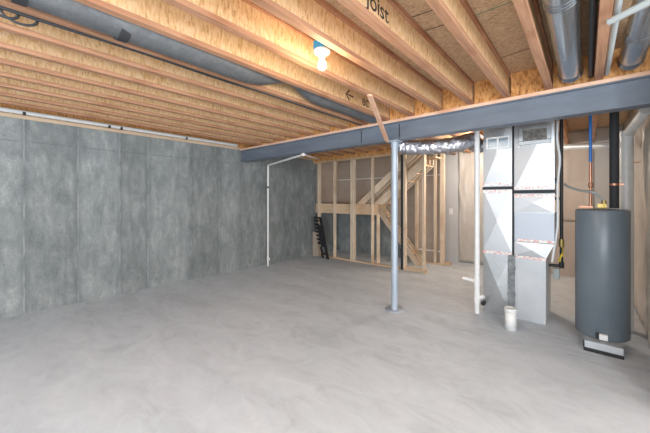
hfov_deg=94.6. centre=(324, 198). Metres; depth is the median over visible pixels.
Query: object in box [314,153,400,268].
wall
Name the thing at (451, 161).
wall
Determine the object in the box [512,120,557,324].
air duct
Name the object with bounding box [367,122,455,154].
joist
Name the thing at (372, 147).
joist
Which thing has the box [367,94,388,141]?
brace
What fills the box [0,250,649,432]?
floor
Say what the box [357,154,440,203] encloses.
flight
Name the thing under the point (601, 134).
sheet
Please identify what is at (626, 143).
stack
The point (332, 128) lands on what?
panel
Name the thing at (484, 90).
panel
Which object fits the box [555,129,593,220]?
plastic sheet
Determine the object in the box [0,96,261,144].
joist
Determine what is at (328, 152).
joist
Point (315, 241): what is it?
scrap
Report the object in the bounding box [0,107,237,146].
pipe
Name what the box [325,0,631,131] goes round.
ceiling
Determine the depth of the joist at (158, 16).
2.38 m
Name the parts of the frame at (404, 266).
plate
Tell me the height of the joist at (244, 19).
0.272 m
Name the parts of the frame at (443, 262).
plate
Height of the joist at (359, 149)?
0.272 m
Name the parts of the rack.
plate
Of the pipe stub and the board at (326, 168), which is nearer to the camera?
the pipe stub
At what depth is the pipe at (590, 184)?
3.43 m
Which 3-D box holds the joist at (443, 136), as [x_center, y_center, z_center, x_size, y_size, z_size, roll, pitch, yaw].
[2.276,-1.266,5.926,0.060,0.272,4.050,0,0,41]
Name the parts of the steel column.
cap plate, plate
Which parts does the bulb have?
bulb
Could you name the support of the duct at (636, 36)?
hanging from the ceiling
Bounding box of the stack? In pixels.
[559,107,649,331]
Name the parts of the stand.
rail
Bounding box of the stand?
[583,334,623,359]
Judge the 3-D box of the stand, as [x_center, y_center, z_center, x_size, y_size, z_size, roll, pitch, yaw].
[3.015,1.548,3.266,0.310,0.102,0.495,0,0,41]
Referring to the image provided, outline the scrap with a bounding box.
[313,232,318,255]
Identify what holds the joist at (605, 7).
on the wood nailer
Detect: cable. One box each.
[0,5,360,125]
[551,121,560,261]
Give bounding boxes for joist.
[0,0,367,124]
[0,10,347,128]
[0,30,329,131]
[0,49,313,135]
[0,64,298,137]
[0,77,285,140]
[0,87,272,142]
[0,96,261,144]
[74,0,389,120]
[161,0,414,115]
[249,0,442,110]
[312,152,332,156]
[322,151,343,155]
[334,149,354,154]
[337,0,473,104]
[348,147,367,152]
[362,145,381,151]
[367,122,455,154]
[377,143,390,148]
[389,107,470,153]
[414,100,482,138]
[425,0,510,97]
[441,93,482,137]
[509,78,510,93]
[512,0,552,89]
[550,68,568,143]
[592,58,597,141]
[594,0,613,80]
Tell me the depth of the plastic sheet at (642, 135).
3.76 m
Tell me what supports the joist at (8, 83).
on the wood nailer
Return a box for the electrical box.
[553,267,559,278]
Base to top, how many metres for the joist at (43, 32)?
0.272 m
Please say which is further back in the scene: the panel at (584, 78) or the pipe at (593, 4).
the panel at (584, 78)
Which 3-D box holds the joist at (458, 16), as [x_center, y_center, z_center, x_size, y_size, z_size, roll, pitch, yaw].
[-0.494,-1.266,0.443,0.060,0.272,7.820,0,0,41]
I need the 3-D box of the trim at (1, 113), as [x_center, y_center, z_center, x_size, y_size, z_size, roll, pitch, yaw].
[-3.260,-1.136,5.354,0.152,0.050,12.800,0,0,41]
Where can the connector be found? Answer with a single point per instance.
(603, 204)
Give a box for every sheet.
[459,151,482,263]
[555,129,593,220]
[595,125,622,208]
[622,109,649,346]
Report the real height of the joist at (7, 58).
0.272 m
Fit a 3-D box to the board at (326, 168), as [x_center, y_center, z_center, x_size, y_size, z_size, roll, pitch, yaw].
[0.084,-0.645,9.069,0.017,1.510,0.995,0,0,41]
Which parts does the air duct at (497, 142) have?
pane, cross broken panel, cross broken panel, cross broken panel, grille frame, pane, mastic strip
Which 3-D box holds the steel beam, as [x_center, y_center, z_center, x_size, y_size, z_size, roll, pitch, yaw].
[1.338,-0.966,4.058,8.508,0.252,0.160,0,0,41]
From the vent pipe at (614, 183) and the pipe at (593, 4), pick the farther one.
the vent pipe at (614, 183)
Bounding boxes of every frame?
[401,154,426,273]
[415,153,450,265]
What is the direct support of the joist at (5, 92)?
on the wood nailer
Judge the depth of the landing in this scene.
7.67 m
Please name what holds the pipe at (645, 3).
attached to the joist at (605, 7)
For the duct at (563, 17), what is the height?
0.192 m
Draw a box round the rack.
[314,217,328,259]
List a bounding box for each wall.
[0,116,338,318]
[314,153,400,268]
[339,214,400,257]
[438,125,620,264]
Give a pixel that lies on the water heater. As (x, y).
(602, 235)
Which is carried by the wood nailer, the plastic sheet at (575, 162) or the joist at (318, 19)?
the joist at (318, 19)
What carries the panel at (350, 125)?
on the wood nailer
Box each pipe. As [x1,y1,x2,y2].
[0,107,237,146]
[267,153,319,265]
[462,131,485,313]
[579,115,592,206]
[588,0,597,77]
[604,0,622,75]
[606,0,649,24]
[609,111,623,207]
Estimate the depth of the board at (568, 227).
6.20 m
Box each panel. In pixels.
[314,130,325,134]
[330,125,341,131]
[348,122,362,127]
[390,108,408,119]
[415,99,435,114]
[443,89,466,109]
[474,79,502,103]
[511,68,544,96]
[553,56,593,88]
[603,46,649,78]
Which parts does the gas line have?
valve lever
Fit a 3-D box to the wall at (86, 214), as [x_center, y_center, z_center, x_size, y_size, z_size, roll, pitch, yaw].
[-3.264,0.270,5.423,0.276,2.760,12.900,0,0,41]
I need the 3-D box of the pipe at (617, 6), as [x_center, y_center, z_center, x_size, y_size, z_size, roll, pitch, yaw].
[0.549,-1.170,0.410,0.040,0.040,6.340,0,0,41]
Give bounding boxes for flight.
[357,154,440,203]
[379,205,426,265]
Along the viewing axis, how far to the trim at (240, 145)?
5.06 m
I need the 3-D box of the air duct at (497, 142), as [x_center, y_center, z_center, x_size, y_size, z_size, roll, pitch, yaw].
[2.564,0.236,4.330,0.402,2.728,0.600,0,0,41]
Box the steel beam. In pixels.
[240,75,649,161]
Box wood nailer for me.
[240,70,649,150]
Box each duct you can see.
[11,0,376,123]
[398,132,482,154]
[482,126,515,315]
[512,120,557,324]
[541,0,582,82]
[617,0,649,70]
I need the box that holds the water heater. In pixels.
[575,208,630,342]
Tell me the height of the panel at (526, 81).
0.271 m
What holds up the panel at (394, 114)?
on the wood nailer
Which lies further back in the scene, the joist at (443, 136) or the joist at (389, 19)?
the joist at (443, 136)
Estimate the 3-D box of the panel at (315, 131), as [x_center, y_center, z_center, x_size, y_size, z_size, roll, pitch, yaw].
[-0.070,-1.266,5.239,0.315,0.271,0.023,0,0,41]
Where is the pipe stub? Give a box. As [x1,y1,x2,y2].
[504,306,516,331]
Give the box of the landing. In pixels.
[316,203,385,262]
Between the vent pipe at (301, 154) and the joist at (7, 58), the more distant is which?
the vent pipe at (301, 154)
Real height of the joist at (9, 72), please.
0.272 m
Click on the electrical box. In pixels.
(556, 271)
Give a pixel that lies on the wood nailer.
(644, 73)
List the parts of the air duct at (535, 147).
black gap strip, access door, cross broken panel, cross broken panel, collar frame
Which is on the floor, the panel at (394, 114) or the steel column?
the steel column
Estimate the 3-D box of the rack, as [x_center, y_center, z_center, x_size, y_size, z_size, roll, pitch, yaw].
[-0.106,1.043,8.101,0.133,1.099,0.609,0,0,-33]
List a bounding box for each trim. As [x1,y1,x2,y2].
[0,103,312,157]
[0,112,312,159]
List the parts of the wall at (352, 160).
plate, plate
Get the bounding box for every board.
[313,147,390,161]
[316,162,337,202]
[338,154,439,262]
[551,221,574,276]
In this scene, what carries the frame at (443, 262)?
on the floor
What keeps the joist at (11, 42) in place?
on the wood nailer
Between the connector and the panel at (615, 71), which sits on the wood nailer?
the panel at (615, 71)
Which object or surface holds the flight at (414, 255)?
on the floor
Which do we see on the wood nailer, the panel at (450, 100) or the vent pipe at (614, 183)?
the panel at (450, 100)
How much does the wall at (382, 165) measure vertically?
2.999 m
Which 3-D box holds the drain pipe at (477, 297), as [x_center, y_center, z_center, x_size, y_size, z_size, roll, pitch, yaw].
[2.105,0.240,4.241,0.300,2.720,0.091,0,0,41]
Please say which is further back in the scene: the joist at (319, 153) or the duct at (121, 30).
the joist at (319, 153)
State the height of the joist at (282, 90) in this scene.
0.272 m
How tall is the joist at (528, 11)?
0.272 m
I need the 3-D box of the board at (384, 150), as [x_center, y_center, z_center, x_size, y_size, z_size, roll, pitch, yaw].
[0.718,-1.228,7.692,2.786,0.346,0.030,0,0,41]
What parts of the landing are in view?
support post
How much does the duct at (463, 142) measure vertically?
0.494 m
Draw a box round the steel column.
[385,139,404,312]
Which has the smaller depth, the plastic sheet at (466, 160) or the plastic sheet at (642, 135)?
the plastic sheet at (642, 135)
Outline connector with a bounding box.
[564,183,606,207]
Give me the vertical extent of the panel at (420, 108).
0.271 m
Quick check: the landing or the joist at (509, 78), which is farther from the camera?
the landing
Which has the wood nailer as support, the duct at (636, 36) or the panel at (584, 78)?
the panel at (584, 78)
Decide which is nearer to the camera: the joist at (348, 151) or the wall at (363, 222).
the joist at (348, 151)
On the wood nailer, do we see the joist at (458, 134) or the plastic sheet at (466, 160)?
the joist at (458, 134)
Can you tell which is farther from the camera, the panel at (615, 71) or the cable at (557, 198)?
the cable at (557, 198)
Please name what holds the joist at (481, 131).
on the wood nailer
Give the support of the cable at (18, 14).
hanging from the joist at (282, 90)
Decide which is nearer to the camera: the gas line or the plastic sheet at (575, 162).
the gas line
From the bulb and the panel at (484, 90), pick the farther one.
the panel at (484, 90)
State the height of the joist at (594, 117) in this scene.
0.272 m
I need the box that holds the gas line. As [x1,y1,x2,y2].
[549,119,563,267]
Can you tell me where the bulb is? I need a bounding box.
[313,40,330,69]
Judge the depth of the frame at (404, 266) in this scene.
6.74 m
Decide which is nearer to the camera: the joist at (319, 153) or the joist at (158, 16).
the joist at (158, 16)
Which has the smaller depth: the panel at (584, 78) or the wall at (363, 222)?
the panel at (584, 78)
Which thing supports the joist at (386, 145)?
on the wood nailer
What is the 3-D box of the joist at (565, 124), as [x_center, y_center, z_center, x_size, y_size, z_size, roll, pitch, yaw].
[3.698,-1.266,4.689,0.060,0.272,4.050,0,0,41]

